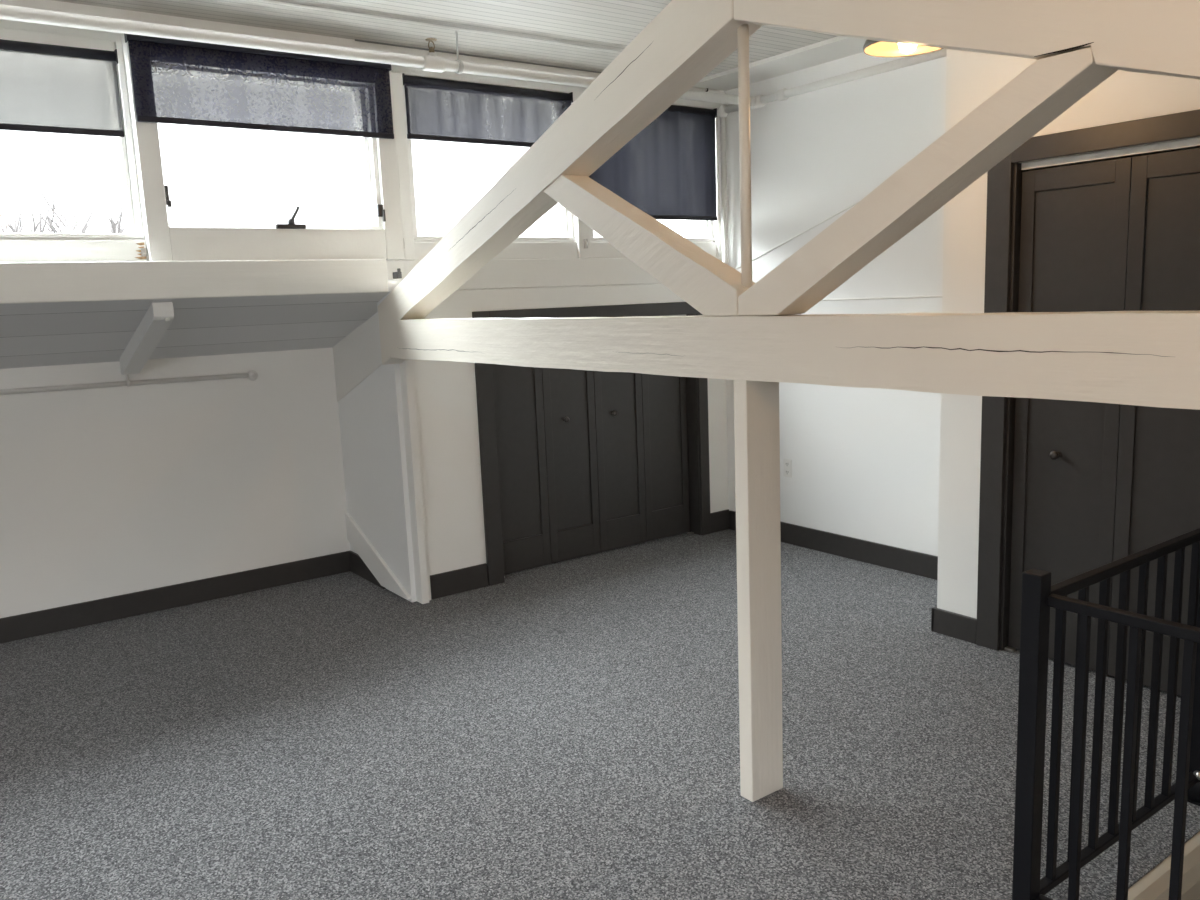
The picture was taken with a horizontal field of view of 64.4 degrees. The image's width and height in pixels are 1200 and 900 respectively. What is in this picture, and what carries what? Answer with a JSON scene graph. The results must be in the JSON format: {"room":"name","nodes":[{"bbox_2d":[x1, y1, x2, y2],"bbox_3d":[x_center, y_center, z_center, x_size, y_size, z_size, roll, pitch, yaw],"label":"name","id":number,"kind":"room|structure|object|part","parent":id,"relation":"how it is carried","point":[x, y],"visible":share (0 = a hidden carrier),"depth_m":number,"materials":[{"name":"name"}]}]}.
{"room":"empty loft room","nodes":[
{"label":"empty loft room","id":0,"kind":"room"},
{"bbox_2d":[0,348,349,617],"bbox_3d":[-3.129,0.263,4.799,8.840,1.450,0.120,-9,11,-35],"label":"wall","id":1,"kind":"structure","parent":0,"point":[106,492],"depth_m":5.24,"materials":[{"name":"white paint"}]},
{"bbox_2d":[0,370,257,394],"bbox_3d":[-4.311,-0.107,3.772,5.838,0.147,0.054,-9,11,-35],"label":"pipe","id":2,"kind":"object","parent":1,"relation":"attached to","point":[252,375],"visible":0.93,"depth_m":5.05,"materials":[{"name":"white metal"}]},
{"bbox_2d":[0,551,350,643],"bbox_3d":[-4.085,1.081,4.113,6.300,0.128,0.017,-9,11,-35],"label":"baseboard","id":3,"kind":"structure","parent":1,"relation":"attached to","point":[37,623],"depth_m":5.30,"materials":[{"name":"brown paint"}]},
{"bbox_2d":[0,279,402,368],"bbox_3d":[-3.857,-0.344,3.495,6.310,0.382,1.100,-9,11,-35],"label":"ceiling","id":4,"kind":"structure","parent":0,"point":[55,333],"depth_m":4.69,"materials":[{"name":"wood"}]},
{"bbox_2d":[120,302,173,374],"bbox_3d":[-2.208,-0.528,4.627,0.086,0.357,0.946,-9,11,-35],"label":"rafter","id":5,"kind":"object","parent":4,"relation":"attached to","point":[159,316],"visible":1,"depth_m":4.50,"materials":[{"name":"white paint"}]},
{"bbox_2d":[338,292,415,601],"bbox_3d":[-1.292,-0.031,5.390,0.098,1.700,1.040,-9,11,-35],"label":"wall partition","id":6,"kind":"structure","parent":0,"point":[370,414],"depth_m":5.38,"materials":[{"name":"white paint"}]},
{"bbox_2d":[0,28,147,262],"bbox_3d":[-2.536,-1.235,3.905,1.136,0.936,0.216,-9,11,-35],"label":"window","id":7,"kind":"structure","parent":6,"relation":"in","point":[131,245],"depth_m":4.11,"materials":[{"name":"white paint"}]},
{"bbox_2d":[0,39,123,136],"bbox_3d":[-2.492,-1.460,3.784,1.075,0.358,0.048,-9,11,-35],"label":"roller blind","id":8,"kind":"object","parent":7,"relation":"attached to","point":[45,88],"visible":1,"depth_m":3.95,"materials":[{"name":"fabric"}]},
{"bbox_2d":[0,259,387,303],"bbox_3d":[-3.663,-0.504,3.111,6.218,0.164,0.310,-9,11,-35],"label":"window sill","id":9,"kind":"structure","parent":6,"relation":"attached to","point":[20,282],"depth_m":4.22,"materials":[{"name":"white paint"}]},
{"bbox_2d":[121,33,404,260],"bbox_3d":[-1.549,-1.392,4.529,1.212,0.972,0.229,-9,11,-35],"label":"window","id":10,"kind":"structure","parent":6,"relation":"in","point":[380,235],"depth_m":4.52,"materials":[{"name":"white paint"}]},
{"bbox_2d":[124,33,393,138],"bbox_3d":[-1.522,-1.674,4.411,1.197,0.383,0.044,-9,11,-35],"label":"roller blind","id":11,"kind":"object","parent":10,"relation":"attached to","point":[182,82],"visible":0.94,"depth_m":4.37,"materials":[{"name":"grey fabric"}]},
{"bbox_3d":[-1.526,-1.836,4.381,1.193,0.045,0.030,-9,11,-35],"label":"head rail","id":12,"kind":"part","parent":11,"relation":"part of","materials":[{"name":"black"}]},
{"bbox_3d":[-1.581,-1.415,4.549,1.041,0.720,0.155,-9,11,-35],"label":"sash","id":13,"kind":"part","parent":10,"relation":"part of","materials":[{"name":"white paint"}]},
{"bbox_3d":[-1.464,-1.103,4.518,0.140,0.104,0.049,-9,11,-35],"label":"crank handle","id":14,"kind":"part","parent":10,"relation":"part of","materials":[{"name":"grey metal"}]},
{"bbox_2d":[349,551,384,588],"bbox_3d":[-1.400,0.716,5.724,0.014,0.128,0.495,-9,11,-35],"label":"baseboard","id":15,"kind":"structure","parent":6,"relation":"attached to","point":[357,565],"depth_m":5.78,"materials":[{"name":"brown paint"}]},
{"bbox_2d":[345,512,410,599],"bbox_3d":[-1.306,0.604,5.563,0.021,0.357,0.840,-9,11,-35],"label":"trim","id":16,"kind":"structure","parent":6,"relation":"attached to","point":[356,537],"depth_m":5.60,"materials":[{"name":"white paint"}]},
{"bbox_2d":[392,73,414,259],"bbox_3d":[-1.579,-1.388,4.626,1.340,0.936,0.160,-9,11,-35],"label":"trim","id":17,"kind":"structure","parent":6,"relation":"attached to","point":[397,80],"depth_m":4.93,"materials":[{"name":"white paint"}]},
{"bbox_2d":[399,359,430,603],"bbox_3d":[-1.010,0.166,5.186,0.072,1.352,0.140,-9,11,-35],"label":"trim","id":18,"kind":"structure","parent":6,"relation":"attached to","point":[407,367],"depth_m":5.13,"materials":[{"name":"white paint"}]},
{"bbox_2d":[54,0,836,76],"bbox_3d":[-1.038,-1.558,1.379,8.710,0.100,5.960,-9,11,-35],"label":"ceiling","id":19,"kind":"structure","parent":0,"point":[579,34],"depth_m":4.51,"materials":[{"name":"white paint"}]},
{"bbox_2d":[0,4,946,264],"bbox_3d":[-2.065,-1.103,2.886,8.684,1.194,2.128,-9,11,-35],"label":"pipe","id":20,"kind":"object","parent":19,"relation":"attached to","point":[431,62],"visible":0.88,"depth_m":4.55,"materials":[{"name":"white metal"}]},
{"bbox_2d":[355,39,707,91],"bbox_3d":[-0.260,-2.153,5.391,2.354,0.045,0.024,-9,11,-35],"label":"cable","id":21,"kind":"object","parent":19,"relation":"attached to","point":[355,39],"visible":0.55,"depth_m":5.10,"materials":[{"name":"grey plastic"}]},
{"bbox_2d":[863,40,943,56],"bbox_3d":[1.072,-1.644,3.312,0.306,0.506,0.306,-9,11,-35],"label":"pendant lamp","id":22,"kind":"object","parent":19,"relation":"hanging from","point":[871,47],"visible":0.27,"depth_m":3.46,"materials":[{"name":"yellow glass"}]},
{"bbox_3d":[1.080,-1.444,3.344,0.066,0.100,0.066,-9,11,-35],"label":"bulb","id":23,"kind":"part","parent":22,"relation":"part of","materials":[{"name":"white glass"}]},
{"bbox_2d":[415,360,728,574],"bbox_3d":[-0.116,-0.106,5.879,2.380,1.600,0.130,-9,11,-35],"label":"wall","id":24,"kind":"structure","parent":0,"point":[446,390],"depth_m":5.32,"materials":[{"name":"white paint"}]},
{"bbox_2d":[403,85,576,259],"bbox_3d":[-0.635,-1.532,5.287,1.144,0.936,0.186,-9,11,-35],"label":"window","id":25,"kind":"structure","parent":24,"relation":"in","point":[563,246],"depth_m":5.46,"materials":[{"name":"white paint"}]},
{"bbox_2d":[402,73,572,146],"bbox_3d":[-0.590,-1.837,5.225,1.053,0.321,0.048,-9,11,-35],"label":"roller blind","id":26,"kind":"object","parent":25,"relation":"attached to","point":[436,109],"visible":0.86,"depth_m":5.16,"materials":[{"name":"fabric"}]},
{"bbox_2d":[386,257,721,318],"bbox_3d":[-0.192,-0.963,5.703,2.483,0.352,0.142,-9,11,-35],"label":"beam","id":27,"kind":"structure","parent":24,"relation":"attached to","point":[500,284],"depth_m":5.54,"materials":[{"name":"white paint"}]},
{"bbox_2d":[430,509,728,599],"bbox_3d":[-0.026,0.621,5.947,2.278,0.138,0.018,-9,11,-35],"label":"baseboard","id":28,"kind":"structure","parent":24,"relation":"attached to","point":[452,582],"depth_m":5.41,"materials":[{"name":"brown paint"}]},
{"bbox_2d":[571,93,590,257],"bbox_3d":[-0.148,-1.611,5.659,0.088,0.936,0.150,-9,11,-35],"label":"trim","id":29,"kind":"structure","parent":24,"relation":"attached to","point":[581,230],"depth_m":5.65,"materials":[{"name":"white paint"}]},
{"bbox_2d":[472,302,710,585],"bbox_3d":[-0.013,-0.104,5.935,1.730,1.570,0.142,-9,11,-35],"label":"door","id":30,"kind":"structure","parent":24,"relation":"in","point":[575,463],"depth_m":5.94,"materials":[{"name":"brown paint"}]},
{"bbox_3d":[-0.494,-0.034,5.660,0.276,1.147,0.019,-9,11,-35],"label":"panel","id":31,"kind":"part","parent":30,"relation":"part of","materials":[{"name":"brown paint"}]},
{"bbox_3d":[-0.208,-0.186,5.814,0.037,0.037,0.041,-9,11,-35],"label":"knob","id":32,"kind":"part","parent":30,"relation":"part of","materials":[{"name":"brown metal"}]},
{"bbox_3d":[-0.189,-0.081,5.879,0.276,1.147,0.019,-9,11,-35],"label":"panel","id":33,"kind":"part","parent":30,"relation":"part of","materials":[{"name":"brown paint"}]},
{"bbox_3d":[0.089,-0.232,6.027,0.037,0.037,0.041,-9,11,-35],"label":"knob","id":34,"kind":"part","parent":30,"relation":"part of","materials":[{"name":"brown metal"}]},
{"bbox_3d":[0.117,-0.128,6.098,0.276,1.147,0.019,-9,11,-35],"label":"panel","id":35,"kind":"part","parent":30,"relation":"part of","materials":[{"name":"brown paint"}]},
{"bbox_3d":[0.422,-0.176,6.317,0.276,1.147,0.019,-9,11,-35],"label":"panel","id":36,"kind":"part","parent":30,"relation":"part of","materials":[{"name":"brown paint"}]},
{"bbox_2d":[0,529,1199,899],"bbox_3d":[-1.210,1.409,2.259,8.710,0.160,6.750,-9,11,-35],"label":"floor","id":37,"kind":"structure","parent":0,"point":[569,729],"depth_m":3.48,"materials":[{"name":"carpet"}]},
{"bbox_2d":[734,380,782,801],"bbox_3d":[0.504,0.449,3.017,0.142,1.362,0.056,-9,11,-35],"label":"support post","id":38,"kind":"object","parent":37,"relation":"on","point":[756,403],"visible":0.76,"depth_m":2.98,"materials":[{"name":"beige wood"}]},
{"bbox_2d":[333,0,1199,409],"bbox_3d":[0.273,-0.712,3.072,0.137,1.537,6.445,-9,11,-35],"label":"roof truss","id":39,"kind":"object","parent":38,"relation":"on","point":[748,330],"visible":0.98,"depth_m":2.56,"materials":[{"name":"beige wood"}]},
{"bbox_3d":[0.430,-0.855,2.829,0.032,0.800,0.033,-9,11,-35],"label":"king rod","id":40,"kind":"part","parent":39,"relation":"part of","materials":[{"name":"beige"}]},
{"bbox_2d":[1012,528,1199,899],"bbox_3d":[2.063,0.798,1.798,1.074,0.935,2.155,-9,11,-35],"label":"stair railing","id":41,"kind":"object","parent":37,"relation":"on","point":[1038,594],"visible":1,"depth_m":2.36,"materials":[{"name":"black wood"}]},
{"bbox_3d":[1.057,0.751,2.339,0.048,0.935,0.048,-9,11,-35],"label":"newel post","id":42,"kind":"part","parent":41,"relation":"part of","materials":[{"name":"black metal"}]},
{"bbox_3d":[1.706,1.237,1.577,0.028,0.022,2.050,-9,11,-35],"label":"rail","id":43,"kind":"part","parent":41,"relation":"part of","materials":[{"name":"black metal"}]},
{"bbox_3d":[1.469,1.069,2.685,0.942,0.022,0.028,-9,11,-35],"label":"rail","id":44,"kind":"part","parent":41,"relation":"part of","materials":[{"name":"black metal"}]},
{"bbox_3d":[1.675,0.464,1.453,0.028,0.026,2.050,-9,11,-35],"label":"rail","id":45,"kind":"part","parent":41,"relation":"part of","materials":[{"name":"black wood"}]},
{"bbox_3d":[1.438,0.296,2.561,0.942,0.026,0.028,-9,11,-35],"label":"rail","id":46,"kind":"part","parent":41,"relation":"part of","materials":[{"name":"black wood"}]},
{"bbox_3d":[1.868,1.086,2.982,0.090,0.008,0.090,-9,11,-35],"label":"plate","id":47,"kind":"part","parent":41,"relation":"part of","materials":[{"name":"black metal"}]},
{"bbox_3d":[1.850,0.629,2.908,0.048,0.935,0.048,-9,11,-35],"label":"newel post","id":48,"kind":"part","parent":41,"relation":"part of","materials":[{"name":"black wood"}]},
{"bbox_2d":[658,52,1199,555],"bbox_3d":[2.293,-0.663,4.553,0.151,2.930,6.720,-9,11,-35],"label":"wall","id":49,"kind":"structure","parent":0,"point":[865,461],"depth_m":5.56,"materials":[{"name":"white paint"}]},
{"bbox_2d":[0,0,724,108],"bbox_3d":[-2.746,-1.744,3.722,8.712,0.140,0.155,-9,11,-35],"label":"trim","id":50,"kind":"structure","parent":49,"relation":"attached to","point":[52,5],"depth_m":4.59,"materials":[{"name":"white paint"}]},
{"bbox_2d":[584,220,715,257],"bbox_3d":[0.289,-1.676,5.957,1.084,0.936,0.176,-9,11,-35],"label":"window","id":51,"kind":"structure","parent":49,"relation":"in","point":[600,247],"depth_m":6.17,"materials":[{"name":"white paint"}]},
{"bbox_2d":[589,105,716,220],"bbox_3d":[0.335,-1.790,5.913,1.034,0.705,0.048,-9,11,-35],"label":"roller blind","id":52,"kind":"object","parent":51,"relation":"attached to","point":[667,171],"visible":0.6,"depth_m":5.98,"materials":[{"name":"fabric"}]},
{"bbox_2d":[713,109,721,256],"bbox_3d":[0.752,-1.750,6.304,0.081,0.936,0.150,-9,11,-35],"label":"trim","id":53,"kind":"structure","parent":49,"relation":"attached to","point":[717,225],"depth_m":6.24,"materials":[{"name":"white paint"}]},
{"bbox_2d":[693,36,865,90],"bbox_3d":[2.365,-2.016,3.792,0.322,0.024,5.700,-9,11,-35],"label":"trim","id":54,"kind":"structure","parent":49,"relation":"attached to","point":[838,47],"depth_m":5.46,"materials":[{"name":"white wood"}]},
{"bbox_2d":[783,459,791,477],"bbox_3d":[1.201,0.116,6.106,0.008,0.116,0.070,-9,11,-35],"label":"power outlet","id":55,"kind":"object","parent":49,"relation":"attached to","point":[787,463],"visible":1,"depth_m":6.10,"materials":[{"name":"white plastic"}]},
{"bbox_2d":[729,510,937,579],"bbox_3d":[1.513,0.591,5.766,0.016,0.132,2.080,-9,11,-35],"label":"baseboard","id":56,"kind":"structure","parent":49,"relation":"attached to","point":[913,562],"depth_m":5.70,"materials":[{"name":"brown paint"}]},
{"bbox_2d":[736,201,941,300],"bbox_3d":[1.447,-1.309,5.468,0.020,0.887,2.121,-9,11,-35],"label":"trim","id":57,"kind":"structure","parent":49,"relation":"attached to","point":[859,201],"depth_m":5.53,"materials":[{"name":"white paint"}]},
{"bbox_2d":[937,49,1199,618],"bbox_3d":[2.880,-0.446,3.053,0.715,2.930,3.580,-9,11,-35],"label":"wall","id":58,"kind":"structure","parent":0,"point":[972,78],"depth_m":4.13,"materials":[{"name":"white paint"}]},
{"bbox_2d":[931,606,976,643],"bbox_3d":[1.665,0.808,4.432,0.080,0.115,0.235,-9,11,-35],"label":"baseboard","id":59,"kind":"structure","parent":58,"relation":"attached to","point":[962,627],"depth_m":4.41,"materials":[{"name":"brown paint"}]},
{"bbox_2d":[976,109,1199,695],"bbox_3d":[2.307,-0.097,3.369,0.119,2.186,2.030,-9,11,-35],"label":"door","id":60,"kind":"structure","parent":58,"relation":"in","point":[1069,489],"depth_m":3.81,"materials":[{"name":"brown paint"}]},
{"bbox_3d":[1.891,0.021,3.958,0.041,0.037,0.037,-9,11,-35],"label":"knob","id":61,"kind":"part","parent":60,"relation":"part of","materials":[{"name":"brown metal"}]},
{"bbox_3d":[1.923,-0.184,3.920,0.019,1.744,0.326,-9,11,-35],"label":"panel","id":62,"kind":"part","parent":60,"relation":"part of","materials":[{"name":"brown paint"}]},
{"bbox_3d":[2.181,-0.139,3.570,0.019,1.744,0.326,-9,11,-35],"label":"panel","id":63,"kind":"part","parent":60,"relation":"part of","materials":[{"name":"brown paint"}]},
{"bbox_2d":[1115,832,1199,899],"bbox_3d":[1.762,1.213,2.777,1.550,0.161,0.066,-9,11,-35],"label":"trim","id":64,"kind":"structure","parent":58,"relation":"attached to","point":[1154,885],"depth_m":2.63,"materials":[{"name":"beige paint"}]},
{"label":"outside","id":65,"kind":"structure","parent":0,"visible":0},
{"bbox_3d":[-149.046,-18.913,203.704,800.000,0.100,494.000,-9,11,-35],"label":"ground","id":66,"kind":"structure","parent":65,"visible":0},
{"bbox_2d":[0,220,24,232],"bbox_3d":[-6.360,1.861,10.637,1.423,8.715,2.060,-6,10,-24],"label":"bare tree","id":67,"kind":"object","parent":66,"relation":"on","point":[23,224],"visible":0.04,"depth_m":10.50,"materials":[{"name":"grey plant"}]},
{"bbox_2d":[0,207,112,233],"bbox_3d":[-8.153,0.882,15.276,2.172,9.320,2.264,1,10,17],"label":"bare tree","id":68,"kind":"object","parent":66,"relation":"on","point":[15,229],"visible":0.16,"depth_m":13.96,"materials":[{"name":"grey plant"}]},
{"bbox_2d":[35,185,124,233],"bbox_3d":[-10.206,-0.239,19.994,2.226,10.203,1.554,-2,9,1],"label":"bare tree","id":69,"kind":"object","parent":66,"relation":"on","point":[50,221],"visible":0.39,"depth_m":19.08,"materials":[{"name":"grey plant"}]}
]}

